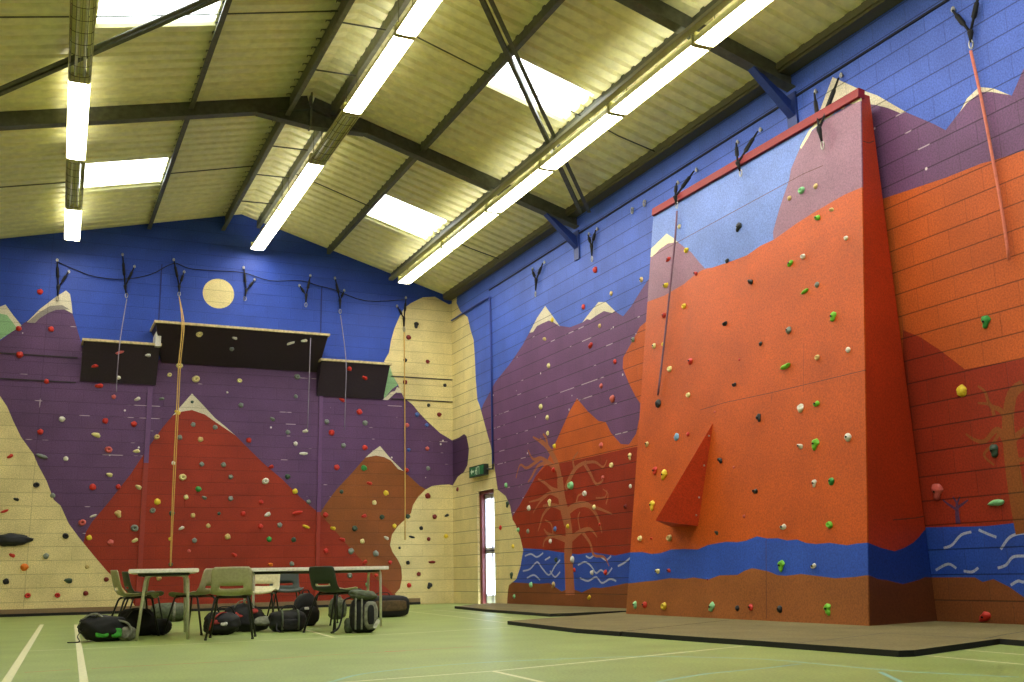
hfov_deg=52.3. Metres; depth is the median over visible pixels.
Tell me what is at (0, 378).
trim
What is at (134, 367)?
box
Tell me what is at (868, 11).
beam
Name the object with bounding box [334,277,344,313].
sling
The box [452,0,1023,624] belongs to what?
wall
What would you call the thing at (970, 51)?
rope
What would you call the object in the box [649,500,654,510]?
hold
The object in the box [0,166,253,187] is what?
rod
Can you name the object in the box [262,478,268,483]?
hold
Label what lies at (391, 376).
trim
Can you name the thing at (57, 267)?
sling
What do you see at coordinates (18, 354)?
hold
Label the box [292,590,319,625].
pack
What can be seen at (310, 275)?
sling
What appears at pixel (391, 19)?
purlin
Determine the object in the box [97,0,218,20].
window
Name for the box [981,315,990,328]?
hold
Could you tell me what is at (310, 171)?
diffuser
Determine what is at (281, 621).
duffel bag
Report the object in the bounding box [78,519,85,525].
hold
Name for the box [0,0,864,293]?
ceiling
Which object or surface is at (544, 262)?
sling
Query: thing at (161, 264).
trim
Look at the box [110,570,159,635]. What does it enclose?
chair
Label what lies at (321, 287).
trim
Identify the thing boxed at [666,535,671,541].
hold
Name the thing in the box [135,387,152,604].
trim
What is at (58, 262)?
cable
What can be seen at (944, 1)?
trim
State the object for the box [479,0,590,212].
brace
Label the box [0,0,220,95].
brace
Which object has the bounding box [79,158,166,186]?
window
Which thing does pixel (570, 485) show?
hold
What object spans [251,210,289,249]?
diffuser
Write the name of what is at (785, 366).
hold
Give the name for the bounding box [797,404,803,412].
hold
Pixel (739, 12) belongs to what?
lamp
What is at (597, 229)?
sling
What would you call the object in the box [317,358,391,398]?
box
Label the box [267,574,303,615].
chair
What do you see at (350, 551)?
hold
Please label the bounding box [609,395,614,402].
hold
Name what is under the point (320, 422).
trim
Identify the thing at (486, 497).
door
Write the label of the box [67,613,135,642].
rucksack
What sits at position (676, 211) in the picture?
rope
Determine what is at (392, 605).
duffel bag
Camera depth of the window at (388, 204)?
20.38 m
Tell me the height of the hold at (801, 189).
0.088 m
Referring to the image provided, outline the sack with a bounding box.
[328,595,346,619]
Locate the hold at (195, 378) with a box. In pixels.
[192,376,199,381]
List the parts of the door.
glass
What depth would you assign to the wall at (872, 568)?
11.84 m
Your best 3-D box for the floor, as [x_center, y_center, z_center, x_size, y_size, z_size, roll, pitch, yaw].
[-0.791,2.694,8.858,10.582,0.200,25.474,5,-14,-24]
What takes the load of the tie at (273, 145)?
attached to the purlin at (391, 19)
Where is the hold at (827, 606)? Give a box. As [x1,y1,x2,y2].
[823,603,830,615]
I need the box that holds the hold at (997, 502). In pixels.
[987,499,1003,505]
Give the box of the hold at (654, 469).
[652,467,656,474]
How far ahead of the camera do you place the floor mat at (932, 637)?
8.57 m
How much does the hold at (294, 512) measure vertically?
0.085 m
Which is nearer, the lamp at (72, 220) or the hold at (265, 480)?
the lamp at (72, 220)
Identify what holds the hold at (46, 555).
attached to the wall at (88, 306)
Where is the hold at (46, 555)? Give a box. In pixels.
[43,553,48,558]
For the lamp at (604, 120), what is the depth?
15.19 m
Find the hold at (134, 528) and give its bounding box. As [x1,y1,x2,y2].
[131,525,138,531]
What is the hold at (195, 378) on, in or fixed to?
attached to the wall at (88, 306)
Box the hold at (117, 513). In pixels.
[114,510,120,517]
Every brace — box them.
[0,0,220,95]
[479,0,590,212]
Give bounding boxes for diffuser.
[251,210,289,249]
[278,163,322,209]
[344,37,412,113]
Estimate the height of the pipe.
3.504 m
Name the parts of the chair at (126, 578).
leg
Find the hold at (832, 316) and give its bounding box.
[829,311,835,321]
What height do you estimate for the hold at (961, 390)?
0.124 m
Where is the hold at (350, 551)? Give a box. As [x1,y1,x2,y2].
[348,548,353,553]
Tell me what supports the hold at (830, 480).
attached to the wall at (872, 568)
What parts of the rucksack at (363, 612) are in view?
lid, panel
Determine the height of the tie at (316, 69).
0.043 m
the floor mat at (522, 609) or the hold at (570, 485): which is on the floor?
the floor mat at (522, 609)
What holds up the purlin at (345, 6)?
attached to the ceiling
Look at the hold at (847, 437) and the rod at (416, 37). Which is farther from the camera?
the rod at (416, 37)
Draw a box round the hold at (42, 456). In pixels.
[36,454,47,458]
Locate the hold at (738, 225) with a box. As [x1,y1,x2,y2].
[736,222,741,231]
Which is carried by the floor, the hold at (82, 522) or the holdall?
the holdall
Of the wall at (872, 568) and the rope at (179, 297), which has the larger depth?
the rope at (179, 297)
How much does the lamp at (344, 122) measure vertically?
0.803 m
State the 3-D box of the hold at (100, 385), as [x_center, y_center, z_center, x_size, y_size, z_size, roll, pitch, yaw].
[-8.021,0.863,20.247,0.155,0.096,0.051,5,-14,-24]
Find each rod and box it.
[0,10,337,17]
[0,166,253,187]
[296,174,439,234]
[416,37,580,115]
[446,237,498,258]
[589,120,654,151]
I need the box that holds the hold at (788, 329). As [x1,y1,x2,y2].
[785,327,790,333]
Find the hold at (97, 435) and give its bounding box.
[91,433,99,437]
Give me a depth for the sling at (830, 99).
12.20 m
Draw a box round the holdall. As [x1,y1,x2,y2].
[120,607,171,635]
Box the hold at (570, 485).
[567,481,573,488]
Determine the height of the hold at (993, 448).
0.134 m
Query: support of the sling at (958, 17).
attached to the wall at (951, 269)
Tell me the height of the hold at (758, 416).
0.102 m
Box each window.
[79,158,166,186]
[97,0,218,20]
[368,194,445,237]
[490,56,589,115]
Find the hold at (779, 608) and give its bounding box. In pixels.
[777,605,781,612]
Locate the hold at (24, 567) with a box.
[20,564,28,570]
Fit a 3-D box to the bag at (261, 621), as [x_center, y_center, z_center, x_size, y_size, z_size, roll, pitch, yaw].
[-2.916,3.138,11.928,0.759,0.355,0.326,2,-13,-13]
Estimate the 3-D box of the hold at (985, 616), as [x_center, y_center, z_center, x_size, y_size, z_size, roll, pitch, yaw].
[4.507,2.635,9.963,0.047,0.102,0.141,5,-14,-24]
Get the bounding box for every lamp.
[64,208,81,240]
[65,158,85,209]
[66,78,90,160]
[68,0,96,82]
[250,178,291,250]
[277,138,324,210]
[309,76,359,164]
[343,0,414,114]
[395,0,442,37]
[398,241,453,283]
[441,204,499,248]
[486,160,554,212]
[540,103,624,170]
[609,34,710,114]
[694,0,773,47]
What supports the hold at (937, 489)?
attached to the wall at (951, 269)
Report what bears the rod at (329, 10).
attached to the purlin at (227, 3)
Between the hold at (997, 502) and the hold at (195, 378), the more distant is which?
the hold at (195, 378)
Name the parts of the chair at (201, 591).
leg, leg, seat frame, leg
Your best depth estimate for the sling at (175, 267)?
21.27 m
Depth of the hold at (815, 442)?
11.06 m
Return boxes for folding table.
[128,568,198,640]
[243,566,388,631]
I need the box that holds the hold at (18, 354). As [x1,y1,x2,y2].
[16,352,22,357]
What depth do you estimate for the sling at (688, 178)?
14.90 m
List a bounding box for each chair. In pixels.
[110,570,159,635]
[122,571,163,618]
[162,568,219,634]
[204,567,256,640]
[250,574,279,611]
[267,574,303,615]
[302,566,361,632]
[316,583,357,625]
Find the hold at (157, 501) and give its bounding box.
[154,498,160,504]
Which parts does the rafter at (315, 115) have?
apex plate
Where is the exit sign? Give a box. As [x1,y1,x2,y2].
[469,464,493,477]
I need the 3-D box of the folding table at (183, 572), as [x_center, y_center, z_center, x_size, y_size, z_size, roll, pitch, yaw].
[-3.773,2.826,11.251,0.675,0.701,1.800,3,-13,-18]
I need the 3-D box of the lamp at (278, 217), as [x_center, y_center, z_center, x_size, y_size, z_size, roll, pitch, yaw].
[-4.822,-2.550,20.817,0.284,0.770,2.600,5,-14,-24]
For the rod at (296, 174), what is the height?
0.859 m
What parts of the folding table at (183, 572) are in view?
leg frame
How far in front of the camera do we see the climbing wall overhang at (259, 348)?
21.09 m
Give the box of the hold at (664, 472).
[661,469,666,479]
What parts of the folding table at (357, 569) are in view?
leg frame, leg frame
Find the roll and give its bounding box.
[150,602,183,621]
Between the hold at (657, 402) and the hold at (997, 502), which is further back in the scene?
the hold at (657, 402)
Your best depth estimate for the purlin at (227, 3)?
15.41 m
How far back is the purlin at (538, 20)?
15.93 m
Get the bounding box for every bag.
[203,606,240,634]
[224,600,269,631]
[268,605,306,632]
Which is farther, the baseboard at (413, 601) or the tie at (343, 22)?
the baseboard at (413, 601)
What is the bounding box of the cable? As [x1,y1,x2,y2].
[58,262,404,301]
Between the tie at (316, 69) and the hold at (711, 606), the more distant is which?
the tie at (316, 69)
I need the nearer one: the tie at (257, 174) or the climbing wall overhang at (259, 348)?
the tie at (257, 174)
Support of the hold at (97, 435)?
attached to the wall at (88, 306)
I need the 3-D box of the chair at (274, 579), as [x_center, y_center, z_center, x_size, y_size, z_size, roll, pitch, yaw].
[-3.195,3.262,13.263,0.479,0.707,0.508,0,-13,-3]
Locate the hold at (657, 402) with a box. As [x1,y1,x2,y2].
[655,399,660,407]
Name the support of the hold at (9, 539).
attached to the wall at (88, 306)
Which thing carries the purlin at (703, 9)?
attached to the ceiling
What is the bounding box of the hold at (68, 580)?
[64,578,71,582]
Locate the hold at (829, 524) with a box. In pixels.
[826,521,832,528]
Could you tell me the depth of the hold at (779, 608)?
11.01 m
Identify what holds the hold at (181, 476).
attached to the wall at (88, 306)
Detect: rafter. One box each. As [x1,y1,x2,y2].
[0,92,579,260]
[615,0,798,128]
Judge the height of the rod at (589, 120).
0.366 m
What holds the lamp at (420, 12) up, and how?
hanging from the ceiling
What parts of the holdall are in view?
carry handle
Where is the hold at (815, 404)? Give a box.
[813,401,819,406]
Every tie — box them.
[241,200,272,204]
[257,174,289,178]
[273,145,307,150]
[316,69,355,76]
[343,22,385,30]
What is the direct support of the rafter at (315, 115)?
attached to the ceiling
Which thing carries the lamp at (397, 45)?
hanging from the ceiling
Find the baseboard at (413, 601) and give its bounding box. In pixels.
[0,598,420,616]
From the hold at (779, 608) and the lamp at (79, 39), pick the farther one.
the lamp at (79, 39)
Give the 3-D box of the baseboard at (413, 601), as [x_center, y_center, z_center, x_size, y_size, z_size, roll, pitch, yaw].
[-6.404,5.124,19.987,9.800,0.130,0.090,5,-14,-24]
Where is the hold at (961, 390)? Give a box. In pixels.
[956,384,966,396]
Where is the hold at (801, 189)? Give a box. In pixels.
[798,187,804,193]
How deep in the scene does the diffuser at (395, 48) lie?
14.33 m
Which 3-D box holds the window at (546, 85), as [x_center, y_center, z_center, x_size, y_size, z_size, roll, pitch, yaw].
[0.371,-3.699,15.050,1.320,0.428,0.990,5,-14,-24]
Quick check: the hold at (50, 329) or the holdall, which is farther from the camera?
the hold at (50, 329)
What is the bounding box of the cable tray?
[389,0,732,280]
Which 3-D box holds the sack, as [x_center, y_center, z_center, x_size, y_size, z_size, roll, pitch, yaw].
[-2.489,3.799,14.870,0.268,0.335,0.235,5,-14,-24]
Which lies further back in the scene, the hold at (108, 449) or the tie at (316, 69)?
the hold at (108, 449)
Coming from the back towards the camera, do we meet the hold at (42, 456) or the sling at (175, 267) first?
the sling at (175, 267)
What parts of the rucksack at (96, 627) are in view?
green panel, green panel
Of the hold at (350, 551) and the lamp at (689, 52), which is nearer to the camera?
the lamp at (689, 52)
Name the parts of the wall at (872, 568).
panel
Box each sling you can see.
[56,258,69,301]
[121,253,135,297]
[173,258,184,295]
[242,266,255,300]
[298,274,311,306]
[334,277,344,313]
[396,296,406,330]
[531,261,545,296]
[587,227,598,261]
[673,167,697,208]
[735,127,761,176]
[813,72,843,149]
[951,0,978,48]
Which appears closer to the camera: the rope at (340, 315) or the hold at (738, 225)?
the hold at (738, 225)
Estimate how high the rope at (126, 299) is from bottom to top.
1.968 m
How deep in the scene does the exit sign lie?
21.30 m
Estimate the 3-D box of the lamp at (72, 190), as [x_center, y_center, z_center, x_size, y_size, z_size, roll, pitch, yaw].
[-7.247,-2.732,17.301,0.284,0.424,2.300,4,-14,-23]
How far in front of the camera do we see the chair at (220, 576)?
10.44 m
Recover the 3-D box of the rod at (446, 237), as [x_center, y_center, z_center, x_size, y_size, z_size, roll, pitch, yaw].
[-0.827,-1.862,20.701,1.205,0.366,0.039,5,-14,-24]
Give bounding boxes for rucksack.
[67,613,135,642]
[330,589,379,633]
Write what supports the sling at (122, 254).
attached to the wall at (88, 306)
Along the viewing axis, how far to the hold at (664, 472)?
13.65 m
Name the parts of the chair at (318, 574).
leg, seat frame, leg, leg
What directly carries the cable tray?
hanging from the ceiling
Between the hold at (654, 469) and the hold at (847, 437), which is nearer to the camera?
the hold at (847, 437)
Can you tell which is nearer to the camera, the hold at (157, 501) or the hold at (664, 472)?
the hold at (664, 472)
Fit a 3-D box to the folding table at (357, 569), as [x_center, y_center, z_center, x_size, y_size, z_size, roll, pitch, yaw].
[-2.371,3.060,12.426,1.670,0.706,0.660,5,-14,-24]
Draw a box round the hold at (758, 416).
[755,413,760,421]
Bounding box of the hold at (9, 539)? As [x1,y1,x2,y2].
[0,533,33,545]
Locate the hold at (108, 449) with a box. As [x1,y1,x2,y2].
[105,446,112,452]
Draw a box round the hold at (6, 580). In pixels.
[3,578,8,583]
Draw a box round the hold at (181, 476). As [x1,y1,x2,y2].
[179,474,186,479]
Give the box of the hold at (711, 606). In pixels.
[708,601,714,611]
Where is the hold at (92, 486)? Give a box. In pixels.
[89,484,95,489]
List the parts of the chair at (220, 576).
leg, leg, seat frame, leg, leg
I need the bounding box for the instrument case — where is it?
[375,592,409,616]
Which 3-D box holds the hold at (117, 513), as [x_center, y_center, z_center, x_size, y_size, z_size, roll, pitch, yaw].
[-7.530,3.303,19.911,0.128,0.145,0.045,5,-14,-24]
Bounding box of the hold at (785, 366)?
[780,363,789,369]
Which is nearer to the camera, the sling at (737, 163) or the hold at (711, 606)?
the hold at (711, 606)
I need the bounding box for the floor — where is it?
[0,603,1023,681]
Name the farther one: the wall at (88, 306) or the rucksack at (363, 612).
the wall at (88, 306)
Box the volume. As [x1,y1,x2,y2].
[655,424,712,526]
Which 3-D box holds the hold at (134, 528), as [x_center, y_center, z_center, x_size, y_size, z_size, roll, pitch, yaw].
[-7.228,3.584,19.977,0.149,0.132,0.059,5,-14,-24]
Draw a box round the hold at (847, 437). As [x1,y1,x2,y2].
[844,433,851,441]
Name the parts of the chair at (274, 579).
leg, leg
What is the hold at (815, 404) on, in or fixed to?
attached to the wall at (872, 568)
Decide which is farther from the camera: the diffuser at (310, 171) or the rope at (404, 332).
the rope at (404, 332)
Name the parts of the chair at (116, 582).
leg, leg, seat frame, leg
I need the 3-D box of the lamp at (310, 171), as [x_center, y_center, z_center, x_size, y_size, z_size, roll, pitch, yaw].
[-3.766,-3.077,18.556,0.284,0.770,2.400,5,-14,-24]
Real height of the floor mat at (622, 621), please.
0.042 m
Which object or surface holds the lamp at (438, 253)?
hanging from the ceiling
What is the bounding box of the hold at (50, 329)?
[48,326,53,331]
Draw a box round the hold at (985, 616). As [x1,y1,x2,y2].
[979,611,990,621]
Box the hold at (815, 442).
[811,438,818,450]
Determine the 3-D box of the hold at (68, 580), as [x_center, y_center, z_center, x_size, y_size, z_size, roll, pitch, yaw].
[-8.225,4.443,19.315,0.149,0.097,0.056,5,-14,-24]
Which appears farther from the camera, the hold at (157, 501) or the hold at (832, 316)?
the hold at (157, 501)
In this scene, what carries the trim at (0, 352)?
attached to the wall at (88, 306)
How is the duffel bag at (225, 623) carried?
on the floor
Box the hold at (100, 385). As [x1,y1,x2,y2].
[95,383,102,387]
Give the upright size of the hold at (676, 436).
0.106 m
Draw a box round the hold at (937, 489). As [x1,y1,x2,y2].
[931,484,942,499]
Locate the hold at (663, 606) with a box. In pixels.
[660,602,666,609]
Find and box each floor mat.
[455,603,625,616]
[507,612,733,635]
[556,618,1023,656]
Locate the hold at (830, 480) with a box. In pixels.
[828,478,833,484]
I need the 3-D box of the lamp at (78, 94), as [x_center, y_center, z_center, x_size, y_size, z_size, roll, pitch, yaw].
[-6.228,-3.282,14.972,0.284,0.374,2.800,4,-14,-23]
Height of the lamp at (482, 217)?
0.494 m
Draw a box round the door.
[479,489,494,603]
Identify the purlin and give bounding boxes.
[147,0,231,229]
[221,0,354,230]
[257,0,410,227]
[327,0,564,253]
[391,0,717,275]
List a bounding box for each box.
[80,338,161,384]
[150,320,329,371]
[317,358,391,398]
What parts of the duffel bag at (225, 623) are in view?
carry handle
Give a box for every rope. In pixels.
[116,299,126,391]
[170,297,183,565]
[307,338,310,429]
[340,315,346,429]
[404,332,405,539]
[657,211,677,394]
[969,50,1010,259]
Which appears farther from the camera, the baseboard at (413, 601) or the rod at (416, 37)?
the baseboard at (413, 601)
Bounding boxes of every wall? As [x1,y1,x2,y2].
[0,214,453,609]
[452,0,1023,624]
[626,88,936,625]
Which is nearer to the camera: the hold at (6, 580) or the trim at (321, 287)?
the hold at (6, 580)
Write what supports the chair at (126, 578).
on the floor
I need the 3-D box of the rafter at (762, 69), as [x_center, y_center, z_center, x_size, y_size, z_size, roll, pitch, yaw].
[-1.274,-4.119,11.192,10.741,2.271,0.180,5,-14,-24]
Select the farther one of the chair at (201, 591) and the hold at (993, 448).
the chair at (201, 591)
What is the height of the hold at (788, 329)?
0.084 m
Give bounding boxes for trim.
[0,352,77,357]
[0,378,75,382]
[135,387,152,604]
[158,264,162,319]
[315,396,322,599]
[320,287,321,332]
[391,376,452,379]
[391,398,452,401]
[489,0,949,290]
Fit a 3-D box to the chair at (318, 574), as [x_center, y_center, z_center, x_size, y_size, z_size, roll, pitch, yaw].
[-1.964,2.856,11.555,0.479,0.707,0.508,-10,-15,34]
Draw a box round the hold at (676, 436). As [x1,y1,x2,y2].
[674,433,678,440]
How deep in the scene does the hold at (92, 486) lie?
19.82 m
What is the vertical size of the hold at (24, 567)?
0.135 m
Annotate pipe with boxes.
[451,297,493,463]
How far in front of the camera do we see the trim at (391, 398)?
22.97 m
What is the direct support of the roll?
on the floor
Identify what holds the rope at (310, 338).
hanging from the climbing wall overhang at (259, 348)
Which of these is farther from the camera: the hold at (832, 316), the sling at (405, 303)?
the sling at (405, 303)
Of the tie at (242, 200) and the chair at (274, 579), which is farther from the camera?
the tie at (242, 200)
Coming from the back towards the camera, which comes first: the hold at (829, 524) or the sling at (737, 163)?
the sling at (737, 163)
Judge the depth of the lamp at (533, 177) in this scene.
17.10 m
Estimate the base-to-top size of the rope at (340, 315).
2.539 m
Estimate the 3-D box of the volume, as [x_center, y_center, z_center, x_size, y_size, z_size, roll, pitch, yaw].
[1.990,1.681,12.986,0.759,1.250,0.807,5,-14,-24]
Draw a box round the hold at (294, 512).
[292,511,301,514]
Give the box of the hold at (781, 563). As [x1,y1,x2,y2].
[777,560,784,571]
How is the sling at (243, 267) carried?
attached to the wall at (88, 306)
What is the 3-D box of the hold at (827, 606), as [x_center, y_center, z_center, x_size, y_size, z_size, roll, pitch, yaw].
[3.129,2.675,10.381,0.052,0.122,0.092,4,-14,-23]
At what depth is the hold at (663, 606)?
13.00 m
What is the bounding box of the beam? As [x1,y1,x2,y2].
[443,0,902,300]
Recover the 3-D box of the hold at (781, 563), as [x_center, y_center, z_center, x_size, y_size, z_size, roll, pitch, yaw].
[2.872,2.409,11.154,0.054,0.130,0.099,5,-14,-26]
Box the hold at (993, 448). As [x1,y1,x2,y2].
[989,444,997,457]
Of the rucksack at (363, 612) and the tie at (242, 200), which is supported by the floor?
the rucksack at (363, 612)

